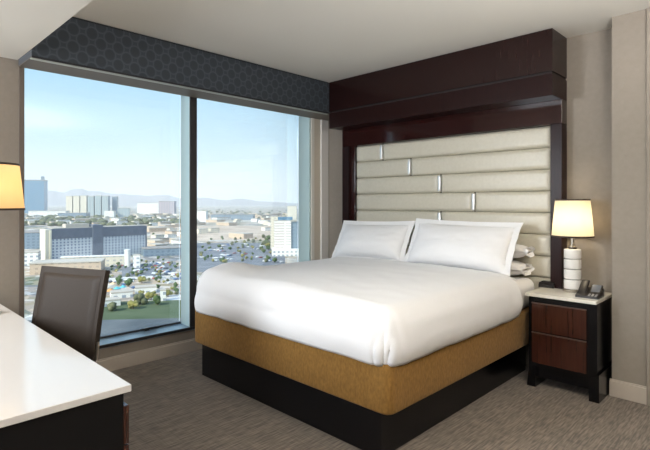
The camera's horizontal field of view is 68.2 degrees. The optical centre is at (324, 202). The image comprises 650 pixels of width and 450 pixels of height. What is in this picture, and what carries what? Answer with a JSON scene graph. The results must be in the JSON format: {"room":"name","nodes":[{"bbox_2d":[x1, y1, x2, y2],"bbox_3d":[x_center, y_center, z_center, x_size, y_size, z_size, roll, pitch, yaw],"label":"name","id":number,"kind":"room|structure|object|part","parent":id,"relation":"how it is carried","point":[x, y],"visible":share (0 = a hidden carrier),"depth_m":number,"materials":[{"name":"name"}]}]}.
{"room":"hotel room","nodes":[
{"label":"hotel room","id":0,"kind":"room"},
{"bbox_2d":[0,0,92,59],"bbox_3d":[-1.323,-1.200,-0.290,6.680,0.300,4.130,0,0,45],"label":"ceiling","id":1,"kind":"structure","parent":0,"point":[24,24],"depth_m":2.76,"materials":[{"name":"white paint"}]},
{"bbox_2d":[0,57,327,359],"bbox_3d":[-2.628,0.025,3.279,0.235,2.750,7.590,0,0,45],"label":"wall","id":2,"kind":"structure","parent":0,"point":[9,69],"depth_m":3.53,"materials":[{"name":"paint"}]},
{"bbox_2d":[97,338,201,370],"bbox_3d":[-1.109,1.341,4.681,0.014,0.118,3.260,0,0,45],"label":"baseboard","id":3,"kind":"structure","parent":2,"relation":"attached to","point":[121,361],"depth_m":4.22,"materials":[{"name":"beige paint"}]},
{"bbox_2d":[18,17,329,120],"bbox_3d":[-0.989,-1.169,4.565,0.346,0.357,3.253,0,0,45],"label":"window valance","id":4,"kind":"object","parent":2,"relation":"attached to","point":[81,48],"visible":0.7,"depth_m":4.04,"materials":[{"name":"fabric"}]},
{"bbox_3d":[-1.001,-0.995,4.347,0.027,0.008,2.925,0,0,45],"label":"blind rail","id":5,"kind":"part","parent":4,"relation":"part of","materials":[{"name":"grey"}]},
{"bbox_2d":[99,95,313,348],"bbox_3d":[-1.260,0.020,4.697,0.247,2.360,2.988,0,0,45],"label":"window","id":6,"kind":"structure","parent":2,"relation":"attached to","point":[188,104],"depth_m":4.57,"materials":[{"name":"silver metal"}]},
{"bbox_3d":[-1.880,0.019,4.199,0.010,2.269,1.320,0,0,45],"label":"pane","id":7,"kind":"part","parent":6,"relation":"part of","materials":[{"name":"clear glass"}]},
{"bbox_3d":[-1.344,1.162,4.748,0.035,0.016,2.943,0,0,45],"label":"rail","id":8,"kind":"part","parent":6,"relation":"part of","materials":[{"name":"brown metal"}]},
{"bbox_3d":[-1.277,1.185,4.681,0.225,0.030,2.943,0,0,45],"label":"sill","id":9,"kind":"part","parent":6,"relation":"part of","materials":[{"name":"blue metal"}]},
{"bbox_2d":[72,0,649,81],"bbox_3d":[-0.287,-1.400,0.977,7.180,0.100,7.590,0,0,45],"label":"ceiling","id":10,"kind":"structure","parent":0,"point":[323,40],"depth_m":3.63,"materials":[{"name":"white paint"}]},
{"bbox_2d":[110,349,649,449],"bbox_3d":[-0.287,1.450,0.977,7.180,0.100,7.590,0,0,45],"label":"floor","id":11,"kind":"structure","parent":0,"point":[173,406],"depth_m":3.08,"materials":[{"name":"carpet"}]},
{"bbox_2d":[0,304,130,449],"bbox_3d":[-1.784,1.025,2.236,2.280,0.750,0.807,0,0,45],"label":"desk","id":12,"kind":"object","parent":11,"relation":"on","point":[53,396],"visible":1,"depth_m":1.68,"materials":[{"name":"white stone"}]},
{"bbox_2d":[0,162,24,312],"bbox_3d":[-1.986,0.209,2.794,0.410,0.882,0.410,0,0,45],"label":"desk lamp","id":13,"kind":"object","parent":12,"relation":"on","point":[11,191],"visible":1,"depth_m":2.75,"materials":[{"name":"beige fabric"}]},
{"bbox_3d":[-1.986,-0.226,2.794,0.354,0.012,0.354,0,0,45],"label":"shade trim","id":14,"kind":"part","parent":13,"relation":"part of","materials":[{"name":"black"}]},
{"bbox_3d":[-1.986,-0.095,2.794,0.406,0.274,0.406,0,0,45],"label":"lamp shade","id":15,"kind":"part","parent":13,"relation":"part of","materials":[{"name":"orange fabric"}]},
{"bbox_3d":[-1.986,0.036,2.794,0.410,0.012,0.410,0,0,45],"label":"shade trim","id":16,"kind":"part","parent":13,"relation":"part of","materials":[{"name":"black"}]},
{"bbox_3d":[-0.883,0.978,1.891,0.479,0.215,0.020,0,0,45],"label":"drawer","id":17,"kind":"part","parent":12,"relation":"part of","materials":[{"name":"red wood"}]},
{"bbox_3d":[-0.883,0.796,1.891,0.479,0.137,0.020,0,0,45],"label":"drawer","id":18,"kind":"part","parent":12,"relation":"part of","materials":[{"name":"red wood"}]},
{"bbox_2d":[31,266,109,362],"bbox_3d":[-1.596,0.892,2.605,0.578,1.016,0.611,0,0,23],"label":"desk chair","id":19,"kind":"object","parent":11,"relation":"on","point":[69,304],"visible":0.38,"depth_m":2.78,"materials":[{"name":"brown leather"}]},
{"bbox_3d":[-1.303,0.872,2.619,0.018,0.188,0.178,0,0,23],"label":"rail","id":20,"kind":"part","parent":19,"relation":"part of","materials":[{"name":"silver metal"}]},
{"bbox_2d":[195,276,533,449],"bbox_3d":[0.337,1.009,3.944,1.994,0.782,2.027,0,0,45],"label":"bed","id":21,"kind":"object","parent":11,"relation":"on","point":[364,406],"visible":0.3,"depth_m":3.05,"materials":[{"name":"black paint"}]},
{"bbox_2d":[194,256,522,366],"bbox_3d":[0.181,0.683,3.766,2.070,0.379,1.657,0,0,45],"label":"duvet","id":22,"kind":"object","parent":21,"relation":"on","point":[372,311],"visible":1,"depth_m":3.12,"materials":[{"name":"white fabric"}]},
{"bbox_2d":[331,220,414,261],"bbox_3d":[0.458,0.379,4.918,0.940,0.522,0.386,0,0,43],"label":"pillow sham","id":23,"kind":"object","parent":21,"relation":"on","point":[387,240],"visible":0.98,"depth_m":4.81,"materials":[{"name":"white fabric"}]},
{"bbox_2d":[403,218,522,275],"bbox_3d":[1.149,0.366,4.193,0.427,0.562,1.046,0,0,-44],"label":"pillow sham","id":24,"kind":"object","parent":21,"relation":"on","point":[482,246],"visible":0.93,"depth_m":4.07,"materials":[{"name":"white fabric"}]},
{"bbox_3d":[0.376,0.737,3.950,1.938,0.237,1.960,0,0,45],"label":"mattress","id":25,"kind":"part","parent":21,"relation":"part of","materials":[{"name":"white fabric"}]},
{"bbox_2d":[510,260,534,275],"bbox_3d":[1.351,0.542,4.239,0.902,0.148,0.240,0,0,45],"label":"sleeping pillow","id":26,"kind":"object","parent":21,"relation":"on","point":[517,267],"visible":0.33,"depth_m":3.94,"materials":[{"name":"white fabric"}]},
{"bbox_2d":[513,244,534,257],"bbox_3d":[1.376,0.398,4.261,0.907,0.145,0.175,0,0,45],"label":"sleeping pillow","id":27,"kind":"object","parent":26,"relation":"on","point":[520,250],"visible":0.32,"depth_m":3.97,"materials":[{"name":"white fabric"}]},
{"bbox_2d":[525,287,611,403],"bbox_3d":[1.881,1.044,3.679,0.508,0.712,0.460,0,0,45],"label":"nightstand","id":28,"kind":"object","parent":11,"relation":"on","point":[570,336],"visible":0.89,"depth_m":3.52,"materials":[{"name":"brown wood"}]},
{"bbox_3d":[1.732,1.305,3.832,0.064,0.190,0.442,0,0,45],"label":"leg","id":29,"kind":"part","parent":28,"relation":"part of","materials":[{"name":"black paint"}]},
{"bbox_2d":[538,280,554,288],"bbox_3d":[1.833,0.664,3.937,0.117,0.048,0.115,0,0,45],"label":"clock radio","id":30,"kind":"object","parent":28,"relation":"on","point":[546,284],"visible":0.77,"depth_m":3.90,"materials":[{"name":"black plastic"}]},
{"bbox_3d":[1.715,0.985,3.534,0.382,0.009,0.012,0,0,45],"label":"finger pull","id":31,"kind":"part","parent":28,"relation":"part of","materials":[{"name":"brown"}]},
{"bbox_3d":[1.715,0.759,3.534,0.382,0.009,0.012,0,0,45],"label":"finger pull","id":32,"kind":"part","parent":28,"relation":"part of","materials":[{"name":"brown wood"}]},
{"bbox_3d":[1.723,1.100,3.542,0.382,0.230,0.022,0,0,45],"label":"drawer","id":33,"kind":"part","parent":28,"relation":"part of","materials":[{"name":"red wood"}]},
{"bbox_3d":[1.723,0.868,3.542,0.382,0.215,0.022,0,0,45],"label":"drawer","id":34,"kind":"part","parent":28,"relation":"part of","materials":[{"name":"red wood"}]},
{"bbox_2d":[551,199,594,292],"bbox_3d":[1.922,0.329,3.727,0.302,0.718,0.302,0,0,45],"label":"table lamp","id":35,"kind":"object","parent":28,"relation":"on","point":[572,218],"visible":0.98,"depth_m":3.65,"materials":[{"name":"white ceramic"}]},
{"bbox_3d":[1.922,0.117,3.727,0.298,0.293,0.298,0,0,45],"label":"lamp shade","id":36,"kind":"part","parent":35,"relation":"part of","materials":[{"name":"fabric"}]},
{"bbox_3d":[1.922,-0.024,3.727,0.248,0.012,0.248,0,0,45],"label":"shade trim","id":37,"kind":"part","parent":35,"relation":"part of","materials":[{"name":"black"}]},
{"bbox_3d":[1.922,0.257,3.727,0.302,0.012,0.302,0,0,45],"label":"shade trim","id":38,"kind":"part","parent":35,"relation":"part of","materials":[{"name":"black"}]},
{"bbox_2d":[575,279,603,299],"bbox_3d":[1.943,0.631,3.524,0.150,0.113,0.160,0,0,45],"label":"telephone","id":39,"kind":"object","parent":28,"relation":"on","point":[596,292],"visible":1,"depth_m":3.51,"materials":[{"name":"black plastic"}]},
{"bbox_3d":[2.042,1.302,3.527,0.066,0.195,0.442,0,0,45],"label":"leg","id":40,"kind":"part","parent":28,"relation":"part of","materials":[{"name":"black paint"}]},
{"bbox_2d":[328,28,611,364],"bbox_3d":[1.176,0.025,4.790,3.120,2.750,0.100,0,0,45],"label":"wall","id":41,"kind":"structure","parent":0,"point":[589,55],"depth_m":3.82,"materials":[{"name":"paint"}]},
{"bbox_2d":[329,28,566,288],"bbox_3d":[1.013,0.026,4.648,2.390,2.748,0.328,0,0,45],"label":"headboard","id":42,"kind":"object","parent":41,"relation":"attached to","point":[479,133],"visible":0.63,"depth_m":4.36,"materials":[{"name":"brown wood"}]},
{"bbox_3d":[0.273,0.380,5.520,0.092,2.040,0.119,0,0,45],"label":"post","id":43,"kind":"part","parent":42,"relation":"part of","materials":[{"name":"brown wood"}]},
{"bbox_3d":[1.906,0.380,3.915,0.088,2.040,0.119,0,0,45],"label":"post","id":44,"kind":"part","parent":42,"relation":"part of","materials":[{"name":"brown wood"}]},
{"bbox_2d":[612,9,645,385],"bbox_3d":[3.473,0.025,2.363,3.560,2.750,0.340,0,0,45],"label":"wall","id":45,"kind":"structure","parent":0,"point":[628,30],"depth_m":3.42,"materials":[{"name":"paint"}]},
{"bbox_2d":[609,378,645,404],"bbox_3d":[2.153,1.338,3.412,0.231,0.124,0.016,0,0,45],"label":"baseboard","id":46,"kind":"structure","parent":45,"relation":"attached to","point":[617,388],"depth_m":3.41,"materials":[{"name":"beige paint"}]},
{"bbox_2d":[646,8,649,405],"bbox_3d":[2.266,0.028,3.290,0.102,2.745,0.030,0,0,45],"label":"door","id":47,"kind":"structure","parent":45,"relation":"in","point":[647,9],"depth_m":3.31,"materials":[{"name":"paint"}]},
{"label":"outside","id":48,"kind":"structure","parent":0,"visible":0},
{"bbox_2d":[24,206,298,319],"bbox_3d":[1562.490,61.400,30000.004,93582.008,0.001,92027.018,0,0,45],"label":"ground","id":49,"kind":"structure","parent":48,"point":[30,281],"depth_m":521.67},
{"bbox_2d":[24,230,39,248],"bbox_3d":[-407.620,50.300,668.181,46.240,22.200,60.907,0,0,-20],"label":"warehouse","id":50,"kind":"structure","parent":49,"relation":"on","point":[31,237],"depth_m":642.14,"materials":[{"name":"blue glass"}]},
{"bbox_2d":[24,250,40,265],"bbox_3d":[-292.359,54.779,478.289,13.983,13.242,18.274,0,0,-23],"label":"block","id":51,"kind":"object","parent":49,"relation":"on","point":[29,256],"visible":0.68,"depth_m":470.49,"materials":[{"name":"beige concrete"}]},
{"bbox_2d":[24,176,47,212],"bbox_3d":[-1616.173,-42.425,2629.067,160.225,207.650,63.142,0,0,-14],"label":"glass tower","id":52,"kind":"structure","parent":49,"relation":"on","point":[35,191],"depth_m":2610.11,"materials":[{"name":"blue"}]},
{"bbox_2d":[28,211,69,215],"bbox_3d":[-1251.169,48.217,2179.402,155.338,26.367,63.046,0,0,-11],"label":"hall","id":53,"kind":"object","parent":49,"relation":"on","point":[43,213],"visible":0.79,"depth_m":2148.59,"materials":[{"name":"beige"}]},
{"bbox_2d":[29,258,105,274],"bbox_3d":[-230.467,56.550,432.419,57.120,9.700,27.120,0,0,-17],"label":"hall","id":54,"kind":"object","parent":49,"relation":"on","point":[85,263],"visible":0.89,"depth_m":424.22,"materials":[{"name":"beige concrete"}]},
{"bbox_2d":[66,196,72,212],"bbox_3d":[-1231.137,13.970,2322.051,27.370,94.860,45.537,0,0,-11],"label":"tower","id":55,"kind":"structure","parent":49,"relation":"on","point":[69,199],"depth_m":2300.60,"materials":[{"name":"beige concrete"}]},
{"bbox_2d":[58,212,89,216],"bbox_3d":[-1086.482,51.654,2079.402,113.263,19.492,62.221,0,0,-11],"label":"hall","id":56,"kind":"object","parent":49,"relation":"on","point":[86,213],"visible":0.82,"depth_m":2052.20,"materials":[{"name":"beige"}]},
{"bbox_2d":[73,196,79,212],"bbox_3d":[-1200.784,13.175,2330.051,27.465,96.449,45.539,0,0,-11],"label":"tower","id":57,"kind":"structure","parent":49,"relation":"on","point":[76,199],"depth_m":2308.48,"materials":[{"name":"beige concrete"}]},
{"bbox_2d":[72,218,90,220],"bbox_3d":[-827.157,56.950,1634.713,28.993,8.900,56.969,0,0,43],"label":"building","id":58,"kind":"structure","parent":49,"relation":"on","point":[81,219],"depth_m":1625.81,"materials":[{"name":"beige"}]},
{"bbox_2d":[80,195,87,212],"bbox_3d":[-1170.191,12.623,2338.051,27.560,97.554,45.540,0,0,-11],"label":"tower","id":59,"kind":"structure","parent":49,"relation":"on","point":[83,199],"depth_m":2315.82,"materials":[{"name":"beige concrete"}]},
{"bbox_2d":[88,196,94,215],"bbox_3d":[-1139.358,13.804,2346.051,27.656,95.193,45.542,0,0,-11],"label":"tower","id":60,"kind":"structure","parent":49,"relation":"on","point":[91,199],"depth_m":2324.88,"materials":[{"name":"beige"}]},
{"bbox_2d":[60,254,124,265],"bbox_3d":[-227.382,56.625,471.821,57.681,9.550,9.131,0,0,-17],"label":"podium","id":61,"kind":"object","parent":49,"relation":"on","point":[110,259],"visible":0.61,"depth_m":472.67,"materials":[{"name":"white concrete"}]},
{"bbox_2d":[40,223,146,259],"bbox_3d":[-258.392,42.050,542.378,22.600,38.700,108.600,0,0,45],"label":"hotel","id":62,"kind":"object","parent":49,"relation":"on","point":[76,239],"visible":0.81,"depth_m":529.37,"materials":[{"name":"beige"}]},
{"bbox_2d":[62,223,88,227],"bbox_3d":[-273.897,24.600,527.752,11.000,3.800,24.000,0,0,45],"label":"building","id":63,"kind":"structure","parent":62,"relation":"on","point":[75,224],"depth_m":522.88,"materials":[{"name":"beige"}]},
{"bbox_2d":[95,196,101,214],"bbox_3d":[-1108.284,12.503,2354.051,27.751,97.794,45.544,0,0,-11],"label":"tower","id":64,"kind":"structure","parent":49,"relation":"on","point":[98,199],"depth_m":2332.84,"materials":[{"name":"beige"}]},
{"bbox_2d":[27,318,180,335],"bbox_3d":[-97.846,61.450,234.295,123.314,0.300,102.640,0,0,45],"label":"road","id":65,"kind":"structure","parent":49,"relation":"on","point":[108,327],"depth_m":242.19,"materials":[{"name":"grey asphalt"}]},
{"bbox_2d":[102,196,109,214],"bbox_3d":[-1076.971,13.193,2362.051,27.846,96.414,45.546,0,0,-11],"label":"tower","id":66,"kind":"structure","parent":49,"relation":"on","point":[105,199],"depth_m":2340.26,"materials":[{"name":"beige"}]},
{"bbox_2d":[104,211,115,216],"bbox_3d":[-881.474,46.550,1969.601,37.294,29.700,40.731,0,0,-11],"label":"building","id":67,"kind":"structure","parent":49,"relation":"on","point":[106,213],"depth_m":1951.07,"materials":[{"name":"beige"}]},
{"bbox_2d":[104,297,120,306],"bbox_3d":[-128.560,59.394,288.410,9.690,4.013,8.190,0,0,-32],"label":"house","id":68,"kind":"structure","parent":49,"relation":"on","point":[117,300],"depth_m":286.27,"materials":[{"name":"beige"}]},
{"bbox_2d":[112,197,117,214],"bbox_3d":[-1053.749,14.557,2412.437,22.950,93.685,25.450,0,0,-6],"label":"building","id":69,"kind":"structure","parent":49,"relation":"on","point":[114,199],"depth_m":2400.44,"materials":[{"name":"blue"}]},
{"bbox_2d":[112,218,126,220],"bbox_3d":[-689.979,55.950,1610.513,53.508,10.900,29.901,0,0,42],"label":"building","id":70,"kind":"structure","parent":49,"relation":"on","point":[113,219],"depth_m":1592.80,"materials":[{"name":"grey"}]},
{"bbox_2d":[114,220,127,224],"bbox_3d":[-582.623,55.950,1370.383,17.578,10.900,31.456,0,0,42],"label":"building","id":71,"kind":"structure","parent":49,"relation":"on","point":[125,221],"depth_m":1360.73,"materials":[{"name":"grey"}]},
{"bbox_2d":[110,289,132,297],"bbox_3d":[-133.262,59.362,313.949,13.175,4.075,9.258,0,0,-29],"label":"house","id":72,"kind":"structure","parent":49,"relation":"on","point":[123,293],"depth_m":310.90,"materials":[{"name":"beige"}]},
{"bbox_2d":[117,208,129,217],"bbox_3d":[-845.494,41.677,2019.107,46.750,39.445,40.917,0,0,-17],"label":"building","id":73,"kind":"structure","parent":49,"relation":"on","point":[122,212],"depth_m":1999.77,"materials":[{"name":"grey"}]},
{"bbox_2d":[124,249,130,266],"bbox_3d":[-190.094,53.100,462.000,5.800,16.600,5.800,0,0,45],"label":"round tower","id":74,"kind":"structure","parent":49,"relation":"on","point":[127,251],"depth_m":459.59,"materials":[{"name":"white concrete"}]},
{"bbox_2d":[124,278,132,286],"bbox_3d":[-143.684,58.116,351.272,4.734,6.606,6.005,0,0,25],"label":"tree","id":75,"kind":"object","parent":49,"relation":"on","point":[128,281],"visible":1,"depth_m":350.32,"materials":[{"name":"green plant"}]},
{"bbox_2d":[133,254,140,267],"bbox_3d":[-179.717,55.183,458.344,6.285,12.434,7.123,0,0,-17],"label":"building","id":76,"kind":"structure","parent":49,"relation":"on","point":[136,257],"depth_m":455.23,"materials":[{"name":"beige concrete"}]},
{"bbox_2d":[102,300,180,319],"bbox_3d":[-102.317,61.440,281.323,104.908,0.320,94.890,0,0,45],"label":"lawn","id":77,"kind":"structure","parent":49,"relation":"on","point":[168,308],"depth_m":271.10,"materials":[{"name":"green plant"}]},
{"bbox_2d":[107,302,116,310],"bbox_3d":[-120.543,58.791,272.886,6.181,5.454,6.005,0,0,31],"label":"tree","id":78,"kind":"object","parent":77,"relation":"on","point":[111,306],"visible":1,"depth_m":270.84,"materials":[{"name":"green plant"}]},
{"bbox_2d":[127,300,138,308],"bbox_3d":[-111.224,58.840,278.589,7.235,5.152,5.136,0,0,-4],"label":"tree","id":79,"kind":"object","parent":77,"relation":"on","point":[131,304],"visible":1,"depth_m":277.19,"materials":[{"name":"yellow plant"}]},
{"bbox_2d":[133,292,148,304],"bbox_3d":[-111.365,57.669,288.962,7.507,7.799,7.726,0,0,36],"label":"tree","id":80,"kind":"object","parent":77,"relation":"on","point":[140,297],"visible":0.9,"depth_m":287.60,"materials":[{"name":"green plant"}]},
{"bbox_2d":[153,295,160,304],"bbox_3d":[-101.010,58.326,288.435,4.734,6.183,6.005,0,0,-25],"label":"tree","id":81,"kind":"object","parent":77,"relation":"on","point":[157,299],"visible":1,"depth_m":286.48,"materials":[{"name":"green plant"}]},
{"bbox_2d":[138,276,146,282],"bbox_3d":[-140.479,58.589,368.951,7.235,5.657,5.136,0,0,-6],"label":"tree","id":82,"kind":"object","parent":49,"relation":"on","point":[140,278],"visible":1,"depth_m":367.40,"materials":[{"name":"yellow plant"}]},
{"bbox_2d":[135,284,156,293],"bbox_3d":[-122.950,59.076,329.145,13.813,4.648,9.271,0,0,-23],"label":"building","id":83,"kind":"structure","parent":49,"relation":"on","point":[151,287],"depth_m":326.14,"materials":[{"name":"beige"}]},
{"bbox_2d":[137,203,158,213],"bbox_3d":[-994.484,29.933,2729.663,131.963,62.935,62.588,0,0,-9],"label":"block","id":84,"kind":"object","parent":49,"relation":"on","point":[142,208],"visible":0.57,"depth_m":2698.89,"materials":[{"name":"beige concrete"}]},
{"bbox_2d":[122,262,175,276],"bbox_3d":[-162.428,61.450,449.566,106.847,0.300,81.573,0,0,45],"label":"parking lot","id":85,"kind":"structure","parent":49,"relation":"on","point":[127,269],"depth_m":442.52,"materials":[{"name":"grey asphalt"}]},
{"bbox_2d":[145,291,157,299],"bbox_3d":[-110.444,58.653,304.345,7.792,5.529,5.532,0,0,-34],"label":"tree","id":86,"kind":"object","parent":49,"relation":"on","point":[149,295],"visible":0.92,"depth_m":302.58,"materials":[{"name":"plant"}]},
{"bbox_2d":[147,239,164,243],"bbox_3d":[-241.688,56.950,685.732,13.918,8.900,27.347,0,0,-42],"label":"building","id":87,"kind":"structure","parent":49,"relation":"on","point":[148,240],"depth_m":679.23,"materials":[{"name":"beige concrete"}]},
{"bbox_2d":[147,243,166,245],"bbox_3d":[-216.798,56.950,619.218,14.565,8.900,28.620,0,0,-41],"label":"building","id":88,"kind":"structure","parent":49,"relation":"on","point":[148,244],"depth_m":612.58,"materials":[{"name":"beige concrete"}]},
{"bbox_2d":[151,234,163,237],"bbox_3d":[-272.737,56.450,782.493,15.889,9.900,15.889,0,0,42],"label":"building","id":89,"kind":"structure","parent":49,"relation":"on","point":[153,235],"depth_m":778.55,"materials":[{"name":"beige"}]},
{"bbox_2d":[147,227,172,231],"bbox_3d":[-360.223,56.950,1038.633,53.877,8.900,27.420,0,0,-44],"label":"building","id":90,"kind":"structure","parent":49,"relation":"on","point":[149,229],"depth_m":1026.38,"materials":[{"name":"beige"}]},
{"bbox_2d":[150,237,169,241],"bbox_3d":[-256.154,57.950,748.719,29.132,6.900,12.389,0,0,-44],"label":"building","id":91,"kind":"structure","parent":49,"relation":"on","point":[166,239],"depth_m":747.99,"materials":[{"name":"grey"}]},
{"bbox_2d":[141,245,180,256],"bbox_3d":[-190.858,56.842,573.507,52.360,9.117,31.027,0,0,-26],"label":"parking garage","id":92,"kind":"structure","parent":49,"relation":"on","point":[169,250],"depth_m":559.54,"materials":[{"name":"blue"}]},
{"bbox_2d":[24,209,298,225],"bbox_3d":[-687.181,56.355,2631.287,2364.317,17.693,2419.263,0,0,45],"label":"tree belt","id":93,"kind":"object","parent":49,"relation":"on","point":[145,220],"visible":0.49,"depth_m":1494.47,"materials":[{"name":"green plant"}]},
{"bbox_2d":[160,289,165,300],"bbox_3d":[-101.841,57.800,301.911,3.506,7.200,4.069,0,0,-17],"label":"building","id":94,"kind":"structure","parent":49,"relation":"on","point":[162,291],"depth_m":300.08,"materials":[{"name":"beige"}]},
{"bbox_2d":[157,224,174,227],"bbox_3d":[-384.910,56.950,1165.474,25.425,8.900,49.957,0,0,-40],"label":"building","id":95,"kind":"structure","parent":49,"relation":"on","point":[168,225],"depth_m":1153.15,"materials":[{"name":"beige"}]},
{"bbox_2d":[159,201,175,213],"bbox_3d":[-861.288,25.768,2627.363,82.875,71.263,56.625,0,0,-6],"label":"block","id":96,"kind":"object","parent":49,"relation":"on","point":[164,206],"visible":0.82,"depth_m":2600.57,"materials":[{"name":"grey concrete"}]},
{"bbox_2d":[166,289,172,295],"bbox_3d":[-102.853,58.874,313.887,6.122,5.083,4.346,0,0,-44],"label":"tree","id":97,"kind":"object","parent":49,"relation":"on","point":[168,292],"visible":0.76,"depth_m":312.92,"materials":[{"name":"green plant"}]},
{"bbox_2d":[164,234,176,237],"bbox_3d":[-266.634,57.450,828.297,11.898,7.900,16.960,0,0,43],"label":"building","id":98,"kind":"structure","parent":49,"relation":"on","point":[165,235],"depth_m":824.02,"materials":[{"name":"beige"}]},
{"bbox_2d":[165,230,178,233],"bbox_3d":[-302.042,57.950,947.279,14.749,6.900,34.679,0,0,-40],"label":"building","id":99,"kind":"structure","parent":49,"relation":"on","point":[166,231],"depth_m":939.11,"materials":[{"name":"grey"}]},
{"bbox_2d":[48,188,298,205],"bbox_3d":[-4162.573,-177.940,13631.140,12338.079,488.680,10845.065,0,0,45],"label":"mountain range","id":100,"kind":"object","parent":49,"relation":"on","point":[55,198],"visible":0.61,"depth_m":8883.94,"materials":[{"name":"stone"}]},
{"bbox_2d":[170,239,180,242],"bbox_3d":[-195.253,55.950,662.342,35.531,10.900,19.856,0,0,44],"label":"building","id":101,"kind":"structure","parent":49,"relation":"on","point":[172,240],"depth_m":662.36,"materials":[{"name":"grey"}]},
{"bbox_2d":[197,228,207,233],"bbox_3d":[-252.308,56.450,975.438,21.902,9.900,21.902,0,0,-43],"label":"building","id":102,"kind":"structure","parent":49,"relation":"on","point":[199,230],"depth_m":967.97,"materials":[{"name":"beige"}]},
{"bbox_2d":[197,211,207,221],"bbox_3d":[-402.414,43.172,1569.900,32.938,36.456,40.646,0,0,-6],"label":"building","id":103,"kind":"structure","parent":49,"relation":"on","point":[202,216],"depth_m":1550.60,"materials":[{"name":"beige"}]},
{"bbox_2d":[150,226,269,239],"bbox_3d":[-238.647,61.460,1071.790,619.811,0.280,465.091,0,0,45],"label":"lot","id":104,"kind":"structure","parent":49,"relation":"on","point":[224,231],"depth_m":997.72,"materials":[{"name":"beige concrete"}]},
{"bbox_2d":[208,227,218,232],"bbox_3d":[-233.287,56.450,999.869,19.787,9.900,19.787,0,0,-41],"label":"building","id":105,"kind":"structure","parent":49,"relation":"on","point":[213,229],"depth_m":991.65,"materials":[{"name":"beige"}]},
{"bbox_2d":[206,219,224,222],"bbox_3d":[-348.452,56.950,1525.294,61.636,8.900,31.368,0,0,43],"label":"building","id":106,"kind":"structure","parent":49,"relation":"on","point":[207,220],"depth_m":1513.20,"materials":[{"name":"beige"}]},
{"bbox_2d":[212,217,230,219],"bbox_3d":[-366.632,55.950,1702.363,33.735,10.900,60.368,0,0,44],"label":"building","id":107,"kind":"structure","parent":49,"relation":"on","point":[222,218],"depth_m":1688.92,"materials":[{"name":"grey"}]},
{"bbox_2d":[216,222,237,225],"bbox_3d":[-269.861,56.950,1319.526,58.217,8.900,29.628,0,0,42],"label":"building","id":108,"kind":"structure","parent":49,"relation":"on","point":[217,223],"depth_m":1302.87,"materials":[{"name":"beige"}]},
{"bbox_2d":[210,214,254,219],"bbox_3d":[-339.063,51.264,1775.000,156.187,20.273,53.063,0,0,0],"label":"building","id":109,"kind":"structure","parent":49,"relation":"on","point":[233,216],"depth_m":1750.21,"materials":[{"name":"grey"}]},
{"bbox_2d":[197,243,284,271],"bbox_3d":[-108.780,61.450,597.930,343.879,0.300,264.471,0,0,45],"label":"parking lot","id":110,"kind":"structure","parent":49,"relation":"on","point":[203,265],"depth_m":560.49,"materials":[{"name":"grey asphalt"}]},
{"bbox_2d":[229,232,252,238],"bbox_3d":[-147.935,56.950,843.244,42.155,8.900,21.454,0,0,42],"label":"building","id":111,"kind":"structure","parent":49,"relation":"on","point":[242,235],"depth_m":832.72,"materials":[{"name":"beige"}]},
{"bbox_2d":[251,218,260,221],"bbox_3d":[-226.536,55.950,1572.249,29.987,10.900,16.757,0,0,41],"label":"building","id":112,"kind":"structure","parent":49,"relation":"on","point":[252,219],"depth_m":1564.29,"materials":[{"name":"grey"}]},
{"bbox_2d":[261,227,269,230],"bbox_3d":[-127.944,57.450,1067.542,23.642,7.900,16.585,0,0,-41],"label":"building","id":113,"kind":"structure","parent":49,"relation":"on","point":[262,228],"depth_m":1058.96,"materials":[{"name":"beige"}]},
{"bbox_2d":[265,213,280,214],"bbox_3d":[-262.473,56.950,2423.078,77.131,8.900,39.254,0,0,-45],"label":"building","id":114,"kind":"structure","parent":49,"relation":"on","point":[265,213],"depth_m":2404.55,"materials":[{"name":"beige"}]},
{"bbox_2d":[270,216,277,248],"bbox_3d":[-68.599,39.499,645.970,9.520,43.802,12.187,0,0,-6],"label":"building","id":115,"kind":"structure","parent":49,"relation":"on","point":[272,218],"depth_m":639.79,"materials":[{"name":"beige"}]},
{"bbox_2d":[272,217,298,255],"bbox_3d":[-44.419,38.950,566.232,36.000,44.900,24.000,0,0,-9],"label":"tower","id":116,"kind":"structure","parent":49,"relation":"on","point":[286,229],"depth_m":559.67,"materials":[{"name":"white concrete"}]},
{"bbox_3d":[-47.190,18.750,567.836,17.000,4.500,12.000,0,0,-9],"label":"crown","id":117,"kind":"part","parent":116,"relation":"part of","materials":[{"name":"blue glass"}]},
{"bbox_2d":[287,206,296,219],"bbox_3d":[-87.435,34.604,1264.925,23.906,53.593,30.469,0,0,-6],"label":"building","id":118,"kind":"structure","parent":49,"relation":"on","point":[291,210],"depth_m":1250.20,"materials":[{"name":"beige"}]}
]}

